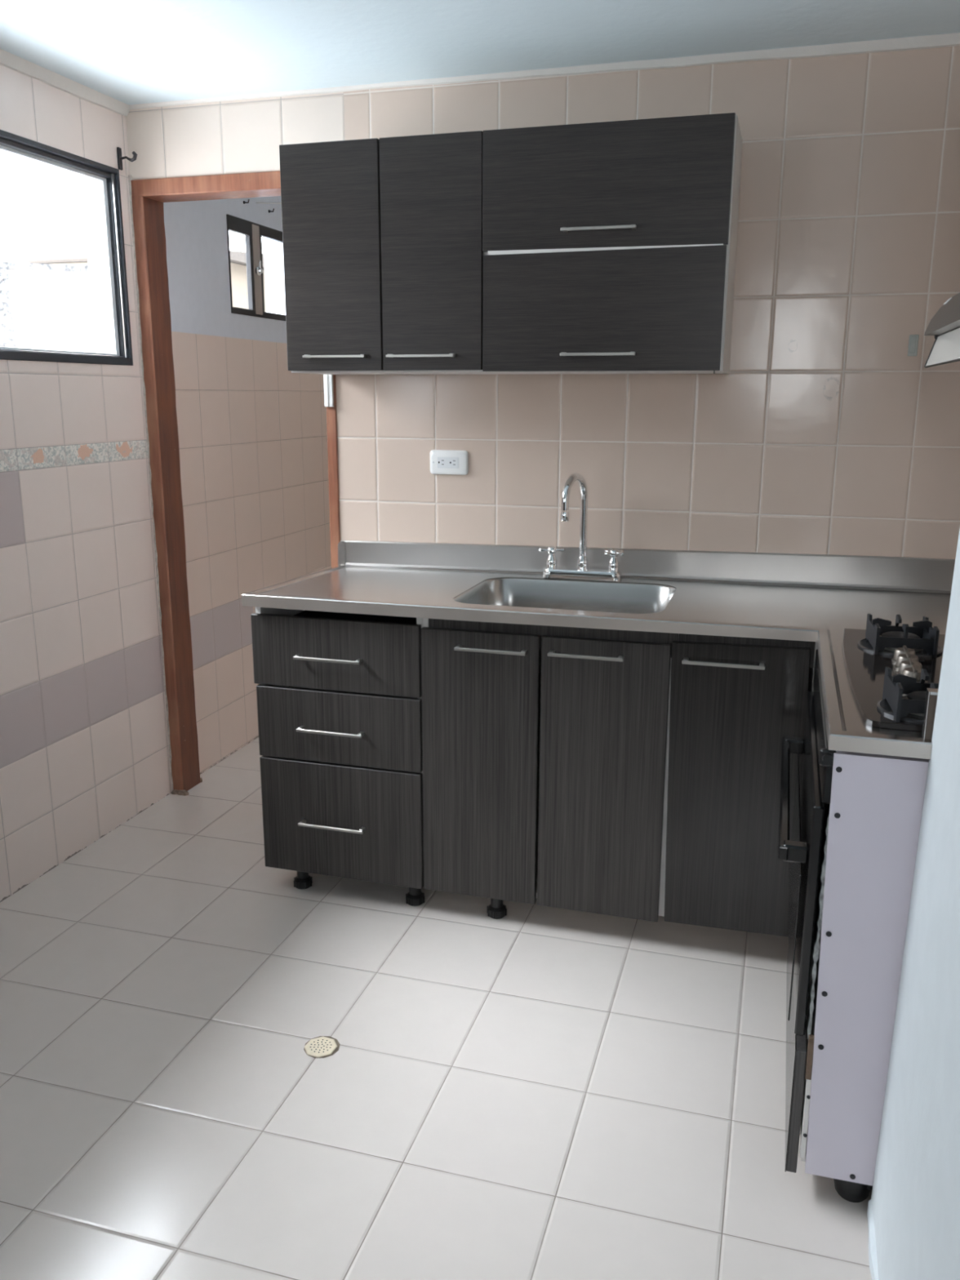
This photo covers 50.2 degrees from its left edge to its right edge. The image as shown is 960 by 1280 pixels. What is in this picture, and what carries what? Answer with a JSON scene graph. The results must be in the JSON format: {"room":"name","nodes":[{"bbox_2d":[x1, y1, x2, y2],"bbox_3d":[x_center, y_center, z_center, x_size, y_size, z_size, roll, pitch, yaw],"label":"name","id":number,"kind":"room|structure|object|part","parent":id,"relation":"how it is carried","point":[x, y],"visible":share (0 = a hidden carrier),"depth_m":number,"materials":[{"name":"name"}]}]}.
{"room":"kitchen","nodes":[
{"label":"kitchen","id":0,"kind":"room"},
{"bbox_2d":[0,64,331,902],"bbox_3d":[-1.249,-0.542,3.426,0.140,2.335,4.300,4,14,16],"label":"wall","id":1,"kind":"structure","parent":0,"point":[84,748],"depth_m":3.44,"materials":[{"name":"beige tile"}]},
{"bbox_2d":[0,48,129,115],"bbox_3d":[-1.451,-1.434,2.203,0.023,0.031,2.300,4,14,16],"label":"trim","id":2,"kind":"structure","parent":1,"relation":"attached to","point":[8,60],"depth_m":2.97,"materials":[{"name":"white paint"}]},
{"bbox_2d":[0,129,133,365],"bbox_3d":[-1.388,-1.042,2.647,0.054,0.604,1.489,4,14,16],"label":"window","id":3,"kind":"structure","parent":1,"relation":"in","point":[108,177],"depth_m":3.26,"materials":[{"name":"black metal"}]},
{"bbox_2d":[116,146,137,170],"bbox_3d":[-1.117,-1.530,3.251,0.075,0.066,0.018,6,14,21],"label":"curtain bracket","id":4,"kind":"object","parent":1,"relation":"attached to","point":[120,157],"visible":1,"depth_m":3.25,"materials":[{"name":"grey metal"}]},
{"bbox_3d":[-1.147,-1.533,3.263,0.008,0.066,0.018,4,14,16],"label":"plate","id":5,"kind":"part","parent":4,"relation":"part of","materials":[{"name":"grey metal"}]},
{"bbox_3d":[-1.115,-1.531,3.248,0.069,0.030,0.013,6,15,22],"label":"hook arm","id":6,"kind":"part","parent":4,"relation":"part of","materials":[{"name":"grey metal"}]},
{"bbox_2d":[226,213,285,320],"bbox_3d":[-0.881,-1.506,4.194,0.046,0.360,0.550,4,14,16],"label":"window","id":7,"kind":"structure","parent":1,"relation":"in","point":[253,233],"depth_m":4.11,"materials":[{"name":"black"}]},
{"bbox_2d":[335,374,355,540],"bbox_3d":[-0.419,-0.428,3.432,0.052,2.116,0.130,4,14,16],"label":"wall","id":8,"kind":"structure","parent":0,"point":[344,403],"depth_m":3.33,"materials":[{"name":"beige tile"}]},
{"bbox_2d":[0,737,871,1279],"bbox_3d":[-1.331,0.991,2.208,5.300,0.080,7.300,4,14,16],"label":"floor","id":9,"kind":"structure","parent":0,"point":[535,1091],"depth_m":2.21,"materials":[{"name":"white tile"}]},
{"bbox_2d":[303,1035,340,1057],"bbox_3d":[-0.359,0.922,2.326,0.082,0.004,0.082,4,14,16],"label":"floor drain","id":10,"kind":"object","parent":9,"relation":"on","point":[321,1046],"visible":1,"depth_m":2.32,"materials":[{"name":"beige plastic"}]},
{"bbox_2d":[250,606,424,906],"bbox_3d":[-0.323,0.279,3.162,0.503,0.868,0.624,4,14,16],"label":"base cabinet","id":11,"kind":"object","parent":9,"relation":"on","point":[339,695],"visible":0.82,"depth_m":2.89,"materials":[{"name":"black wood"}]},
{"bbox_3d":[-0.533,0.699,3.081,0.054,0.086,0.055,11,17,38],"label":"leg","id":12,"kind":"part","parent":11,"relation":"part of","materials":[{"name":"black plastic"}]},
{"bbox_3d":[-0.418,0.053,2.818,0.198,0.010,0.028,4,14,16],"label":"handle","id":13,"kind":"part","parent":11,"relation":"part of","materials":[{"name":"silver metal"}]},
{"bbox_3d":[-0.419,0.257,2.867,0.198,0.010,0.028,4,14,16],"label":"handle","id":14,"kind":"part","parent":11,"relation":"part of","materials":[{"name":"silver metal"}]},
{"bbox_3d":[-0.424,0.535,2.935,0.201,0.010,0.028,4,14,16],"label":"handle","id":15,"kind":"part","parent":11,"relation":"part of","materials":[{"name":"silver metal"}]},
{"bbox_3d":[-0.401,0.041,2.834,0.501,0.202,0.018,4,14,16],"label":"drawer","id":16,"kind":"part","parent":11,"relation":"part of","materials":[{"name":"laminate"}]},
{"bbox_3d":[-0.399,0.247,2.883,0.495,0.210,0.018,4,14,16],"label":"drawer","id":17,"kind":"part","parent":11,"relation":"part of","materials":[{"name":"laminate"}]},
{"bbox_3d":[-0.400,0.522,2.949,0.495,0.344,0.018,4,14,16],"label":"drawer","id":18,"kind":"part","parent":11,"relation":"part of","materials":[{"name":"laminate"}]},
{"bbox_3d":[-0.189,0.724,2.982,0.054,0.086,0.055,-1,14,-6],"label":"leg","id":19,"kind":"part","parent":11,"relation":"part of","materials":[{"name":"black plastic"}]},
{"bbox_2d":[241,540,955,759],"bbox_3d":[0.329,0.005,2.474,2.107,0.271,1.423,4,14,16],"label":"countertop","id":20,"kind":"structure","parent":11,"relation":"on","point":[795,597],"depth_m":2.91,"materials":[{"name":"silver metal"}]},
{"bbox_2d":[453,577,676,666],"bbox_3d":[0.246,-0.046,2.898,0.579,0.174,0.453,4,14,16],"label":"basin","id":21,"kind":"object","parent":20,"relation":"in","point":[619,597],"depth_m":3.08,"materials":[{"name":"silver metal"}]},
{"bbox_2d":[538,472,624,581],"bbox_3d":[0.292,-0.331,3.021,0.262,0.322,0.196,4,14,16],"label":"faucet","id":22,"kind":"object","parent":20,"relation":"on","point":[552,571],"visible":1,"depth_m":3.07,"materials":[{"name":"silver metal"}]},
{"bbox_3d":[0.220,-0.276,3.120,0.059,0.022,0.059,12,18,40],"label":"cross handle","id":23,"kind":"part","parent":22,"relation":"part of","materials":[{"name":"silver metal"}]},
{"bbox_3d":[0.281,-0.340,3.011,0.038,0.299,0.179,6,15,24],"label":"spout","id":24,"kind":"part","parent":22,"relation":"part of","materials":[{"name":"silver metal"}]},
{"bbox_3d":[0.310,-0.201,3.110,0.241,0.027,0.055,4,14,16],"label":"plate","id":25,"kind":"part","parent":22,"relation":"part of","materials":[{"name":"silver metal"}]},
{"bbox_3d":[0.402,-0.263,3.068,0.059,0.022,0.059,2,14,6],"label":"cross handle","id":26,"kind":"part","parent":22,"relation":"part of","materials":[{"name":"silver metal"}]},
{"bbox_2d":[842,613,945,731],"bbox_3d":[0.965,0.043,1.995,0.469,0.074,0.734,4,14,16],"label":"cooktop","id":27,"kind":"object","parent":20,"relation":"in","point":[891,668],"visible":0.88,"depth_m":2.03,"materials":[{"name":"black metal"}]},
{"bbox_3d":[0.771,0.121,1.769,0.160,0.006,0.160,4,14,16],"label":"dish","id":28,"kind":"part","parent":27,"relation":"part of","materials":[{"name":"black metal"}]},
{"bbox_3d":[0.908,0.015,2.216,0.172,0.006,0.172,4,14,16],"label":"dish","id":29,"kind":"part","parent":27,"relation":"part of","materials":[{"name":"black metal"}]},
{"bbox_3d":[0.908,0.006,2.214,0.096,0.020,0.096,4,14,16],"label":"burner","id":30,"kind":"part","parent":27,"relation":"part of","materials":[{"name":"grey metal"}]},
{"bbox_3d":[0.870,0.030,2.098,0.048,0.031,0.048,4,14,16],"label":"knob","id":31,"kind":"part","parent":27,"relation":"part of","materials":[{"name":"silver metal"}]},
{"bbox_3d":[0.854,0.042,2.046,0.048,0.031,0.048,4,14,16],"label":"knob","id":32,"kind":"part","parent":27,"relation":"part of","materials":[{"name":"silver metal"}]},
{"bbox_3d":[0.838,0.055,1.993,0.048,0.031,0.048,4,14,16],"label":"knob","id":33,"kind":"part","parent":27,"relation":"part of","materials":[{"name":"silver metal"}]},
{"bbox_3d":[0.771,0.112,1.767,0.084,0.020,0.084,4,14,16],"label":"burner","id":34,"kind":"part","parent":27,"relation":"part of","materials":[{"name":"grey metal"}]},
{"bbox_3d":[0.822,0.067,1.941,0.048,0.031,0.048,4,14,16],"label":"knob","id":35,"kind":"part","parent":27,"relation":"part of","materials":[{"name":"silver metal"}]},
{"bbox_2d":[421,617,679,922],"bbox_3d":[0.245,0.319,2.999,0.678,0.868,0.624,4,14,16],"label":"base cabinet","id":36,"kind":"object","parent":9,"relation":"on","point":[548,783],"visible":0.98,"depth_m":2.72,"materials":[{"name":"black wood"}]},
{"bbox_3d":[-0.001,0.347,2.786,0.324,0.760,0.018,4,14,16],"label":"door","id":37,"kind":"part","parent":36,"relation":"part of","materials":[{"name":"laminate"}]},
{"bbox_3d":[0.028,0.027,2.676,0.193,0.010,0.028,4,14,16],"label":"handle","id":38,"kind":"part","parent":36,"relation":"part of","materials":[{"name":"silver metal"}]},
{"bbox_3d":[0.048,0.742,2.911,0.054,0.086,0.055,-1,14,-6],"label":"leg","id":39,"kind":"part","parent":36,"relation":"part of","materials":[{"name":"black plastic"}]},
{"bbox_3d":[0.179,-0.010,2.657,0.661,0.068,0.001,4,14,16],"label":"rail","id":40,"kind":"part","parent":36,"relation":"part of","materials":[{"name":"laminate"}]},
{"bbox_3d":[0.269,0.041,2.606,0.194,0.010,0.028,4,14,16],"label":"handle","id":41,"kind":"part","parent":36,"relation":"part of","materials":[{"name":"silver metal"}]},
{"bbox_3d":[0.318,0.370,2.694,0.330,0.760,0.018,4,14,16],"label":"door","id":42,"kind":"part","parent":36,"relation":"part of","materials":[{"name":"laminate"}]},
{"bbox_2d":[664,633,817,937],"bbox_3d":[0.728,0.354,2.861,0.356,0.868,0.624,4,14,16],"label":"base cabinet","id":43,"kind":"object","parent":9,"relation":"on","point":[734,700],"visible":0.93,"depth_m":2.58,"materials":[{"name":"black wood"}]},
{"bbox_3d":[0.596,0.058,2.511,0.198,0.010,0.028,4,14,16],"label":"handle","id":44,"kind":"part","parent":43,"relation":"part of","materials":[{"name":"silver metal"}]},
{"bbox_3d":[0.652,0.024,2.521,0.325,0.068,0.001,4,14,16],"label":"rail","id":45,"kind":"part","parent":43,"relation":"part of","materials":[{"name":"laminate"}]},
{"bbox_2d":[785,750,928,1202],"bbox_3d":[0.954,0.538,2.093,0.576,0.868,0.809,4,14,16],"label":"base cabinet","id":46,"kind":"object","parent":9,"relation":"on","point":[836,1077],"visible":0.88,"depth_m":1.76,"materials":[{"name":"white"}]},
{"bbox_3d":[0.680,0.778,2.207,0.018,0.254,0.738,4,14,16],"label":"door","id":47,"kind":"part","parent":46,"relation":"part of","materials":[{"name":"black wood"}]},
{"bbox_2d":[777,648,924,1039],"bbox_3d":[0.888,0.387,2.049,0.560,0.562,0.760,4,14,16],"label":"oven","id":48,"kind":"object","parent":46,"relation":"in","point":[806,853],"visible":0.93,"depth_m":1.86,"materials":[{"name":"black metal"}]},
{"bbox_3d":[0.644,0.310,2.105,0.051,0.032,0.630,4,14,16],"label":"handle","id":49,"kind":"part","parent":48,"relation":"part of","materials":[{"name":"black metal"}]},
{"bbox_3d":[0.677,0.415,2.125,0.018,0.440,0.730,4,14,16],"label":"door","id":50,"kind":"part","parent":48,"relation":"part of","materials":[{"name":"black metal"}]},
{"bbox_3d":[0.691,0.148,2.057,0.021,0.091,0.750,4,14,16],"label":"control panel","id":51,"kind":"part","parent":48,"relation":"part of","materials":[{"name":"silver metal"}]},
{"bbox_3d":[0.694,0.996,1.899,0.085,0.066,0.079,4,14,16],"label":"leg","id":52,"kind":"part","parent":46,"relation":"part of","materials":[{"name":"black plastic"}]},
{"bbox_2d":[0,0,959,105],"bbox_3d":[-1.324,-1.377,1.642,5.300,0.120,7.300,4,14,16],"label":"ceiling","id":53,"kind":"structure","parent":0,"point":[129,52],"depth_m":2.61,"materials":[{"name":"white paint"}]},
{"bbox_2d":[125,45,959,585],"bbox_3d":[0.280,-0.484,3.205,2.922,2.335,0.130,4,14,16],"label":"wall","id":54,"kind":"structure","parent":0,"point":[822,434],"depth_m":2.92,"materials":[{"name":"beige tile"}]},
{"bbox_2d":[128,170,340,795],"bbox_3d":[-0.786,-0.458,3.522,0.706,2.130,0.156,4,14,16],"label":"door frame","id":55,"kind":"structure","parent":54,"relation":"in","point":[148,197],"depth_m":3.51,"materials":[{"name":"brown wood"}]},
{"bbox_2d":[323,373,333,406],"bbox_3d":[-0.484,-0.908,3.253,0.028,0.327,0.014,4,14,16],"label":"channel","id":56,"kind":"object","parent":55,"relation":"attached to","point":[327,379],"visible":0.42,"depth_m":3.27,"materials":[{"name":"white plastic"}]},
{"bbox_2d":[279,130,502,374],"bbox_3d":[-0.235,-1.086,2.962,0.586,0.610,0.344,4,14,16],"label":"upper cabinet","id":57,"kind":"object","parent":54,"relation":"attached to","point":[383,253],"visible":0.97,"depth_m":2.82,"materials":[{"name":"black wood"}]},
{"bbox_3d":[-0.415,-1.069,2.874,0.293,0.604,0.018,4,14,16],"label":"door","id":58,"kind":"part","parent":57,"relation":"part of","materials":[{"name":"laminate"}]},
{"bbox_3d":[-0.413,-0.807,2.913,0.190,0.009,0.026,4,14,16],"label":"handle","id":59,"kind":"part","parent":57,"relation":"part of","materials":[{"name":"silver metal"}]},
{"bbox_3d":[-0.165,-0.789,2.841,0.198,0.009,0.026,4,14,16],"label":"handle","id":60,"kind":"part","parent":57,"relation":"part of","materials":[{"name":"silver metal"}]},
{"bbox_3d":[-0.132,-1.048,2.793,0.289,0.604,0.018,4,14,16],"label":"door","id":61,"kind":"part","parent":57,"relation":"part of","materials":[{"name":"laminate"}]},
{"bbox_2d":[430,449,468,475],"bbox_3d":[-0.099,-0.559,3.225,0.125,0.076,0.014,4,14,16],"label":"wall outlet","id":62,"kind":"object","parent":54,"relation":"attached to","point":[452,462],"visible":1,"depth_m":3.22,"materials":[{"name":"white plastic"}]},
{"bbox_2d":[437,457,458,468],"bbox_3d":[-0.101,-0.558,3.220,0.070,0.035,0.002,4,14,16],"label":"socket","id":63,"kind":"object","parent":62,"relation":"attached to","point":[442,462],"depth_m":3.22,"materials":[{"name":"white plastic"}]},
{"bbox_2d":[128,32,959,109],"bbox_3d":[0.215,-1.593,2.883,2.822,0.030,0.016,4,14,16],"label":"trim","id":64,"kind":"structure","parent":54,"relation":"attached to","point":[908,43],"depth_m":2.80,"materials":[{"name":"white paint"}]},
{"bbox_2d":[482,112,742,373],"bbox_3d":[0.357,-1.041,2.793,0.645,0.616,0.344,4,14,16],"label":"upper cabinet","id":65,"kind":"object","parent":54,"relation":"attached to","point":[609,247],"visible":1,"depth_m":2.65,"materials":[{"name":"black wood"}]},
{"bbox_3d":[0.311,-0.755,2.705,0.200,0.010,0.026,4,14,16],"label":"handle","id":66,"kind":"part","parent":65,"relation":"part of","materials":[{"name":"silver metal"}]},
{"bbox_3d":[0.305,-1.059,2.634,0.195,0.010,0.026,4,14,16],"label":"handle","id":67,"kind":"part","parent":65,"relation":"part of","materials":[{"name":"silver metal"}]},
{"bbox_2d":[488,244,723,254],"bbox_3d":[0.360,-1.049,2.800,0.615,0.010,0.310,4,14,16],"label":"shelf","id":68,"kind":"object","parent":65,"relation":"attached to","point":[493,249],"depth_m":2.65,"materials":[{"name":"white plastic"}]},
{"bbox_2d":[907,334,919,355],"bbox_3d":[1.178,-0.801,2.784,0.024,0.056,0.005,4,14,16],"label":"pad","id":69,"kind":"object","parent":54,"relation":"attached to","point":[913,339],"visible":1,"depth_m":2.78,"materials":[{"name":"grey plastic"}]},
{"bbox_2d":[871,528,959,1279],"bbox_3d":[0.448,0.346,-0.262,0.577,2.335,3.788,4,14,16],"label":"wall","id":70,"kind":"structure","parent":0,"point":[915,1197],"depth_m":1.47,"materials":[{"name":"white paint"}]},
{"bbox_2d":[866,1199,878,1279],"bbox_3d":[0.532,1.154,1.292,0.010,0.040,1.200,4,14,16],"label":"baseboard","id":71,"kind":"structure","parent":70,"relation":"attached to","point":[872,1241],"depth_m":1.75,"materials":[{"name":"white paint"}]},
{"bbox_3d":[1.414,-0.216,2.098,0.100,2.335,1.412,4,14,16],"label":"wall","id":72,"kind":"structure","parent":0,"visible":0},
{"bbox_2d":[924,292,959,368],"bbox_3d":[1.079,-0.911,1.775,0.440,0.834,0.604,4,14,16],"label":"range hood","id":73,"kind":"object","parent":72,"relation":"attached to","point":[944,325],"visible":1,"depth_m":1.99,"materials":[{"name":"grey metal"}]},
{"label":"outside","id":74,"kind":"structure","parent":0,"visible":0},
{"bbox_2d":[0,250,266,311],"bbox_3d":[-2.670,-2.566,11.041,2.180,2.720,4.400,4,14,16],"label":"house","id":75,"kind":"structure","parent":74,"point":[237,259],"depth_m":8.99,"materials":[{"name":"white"}]},
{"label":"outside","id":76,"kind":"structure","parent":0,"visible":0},
{"bbox_2d":[0,262,95,355],"bbox_3d":[-2.704,-0.835,5.212,1.705,2.066,0.148,-4,14,-16],"label":"wall","id":77,"kind":"structure","parent":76,"point":[43,306],"depth_m":5.12,"materials":[{"name":"white"}]},
{"bbox_3d":[-2.364,-0.827,5.249,0.095,2.035,0.018,-4,14,-16],"label":"post","id":78,"kind":"part","parent":77,"relation":"part of","materials":[{"name":"white"}]},
{"bbox_3d":[0.771,-0.679,4.028,0.100,2.335,1.770,4,14,16],"label":"wall","id":79,"kind":"structure","parent":0,"visible":0},
{"bbox_2d":[256,202,281,204],"bbox_3d":[-0.109,-1.685,3.875,1.641,0.020,0.004,4,14,16],"label":"clothesline","id":80,"kind":"object","parent":79,"relation":"attached to","point":[256,202],"visible":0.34,"depth_m":4.08,"materials":[{"name":"white fabric"}]}
]}

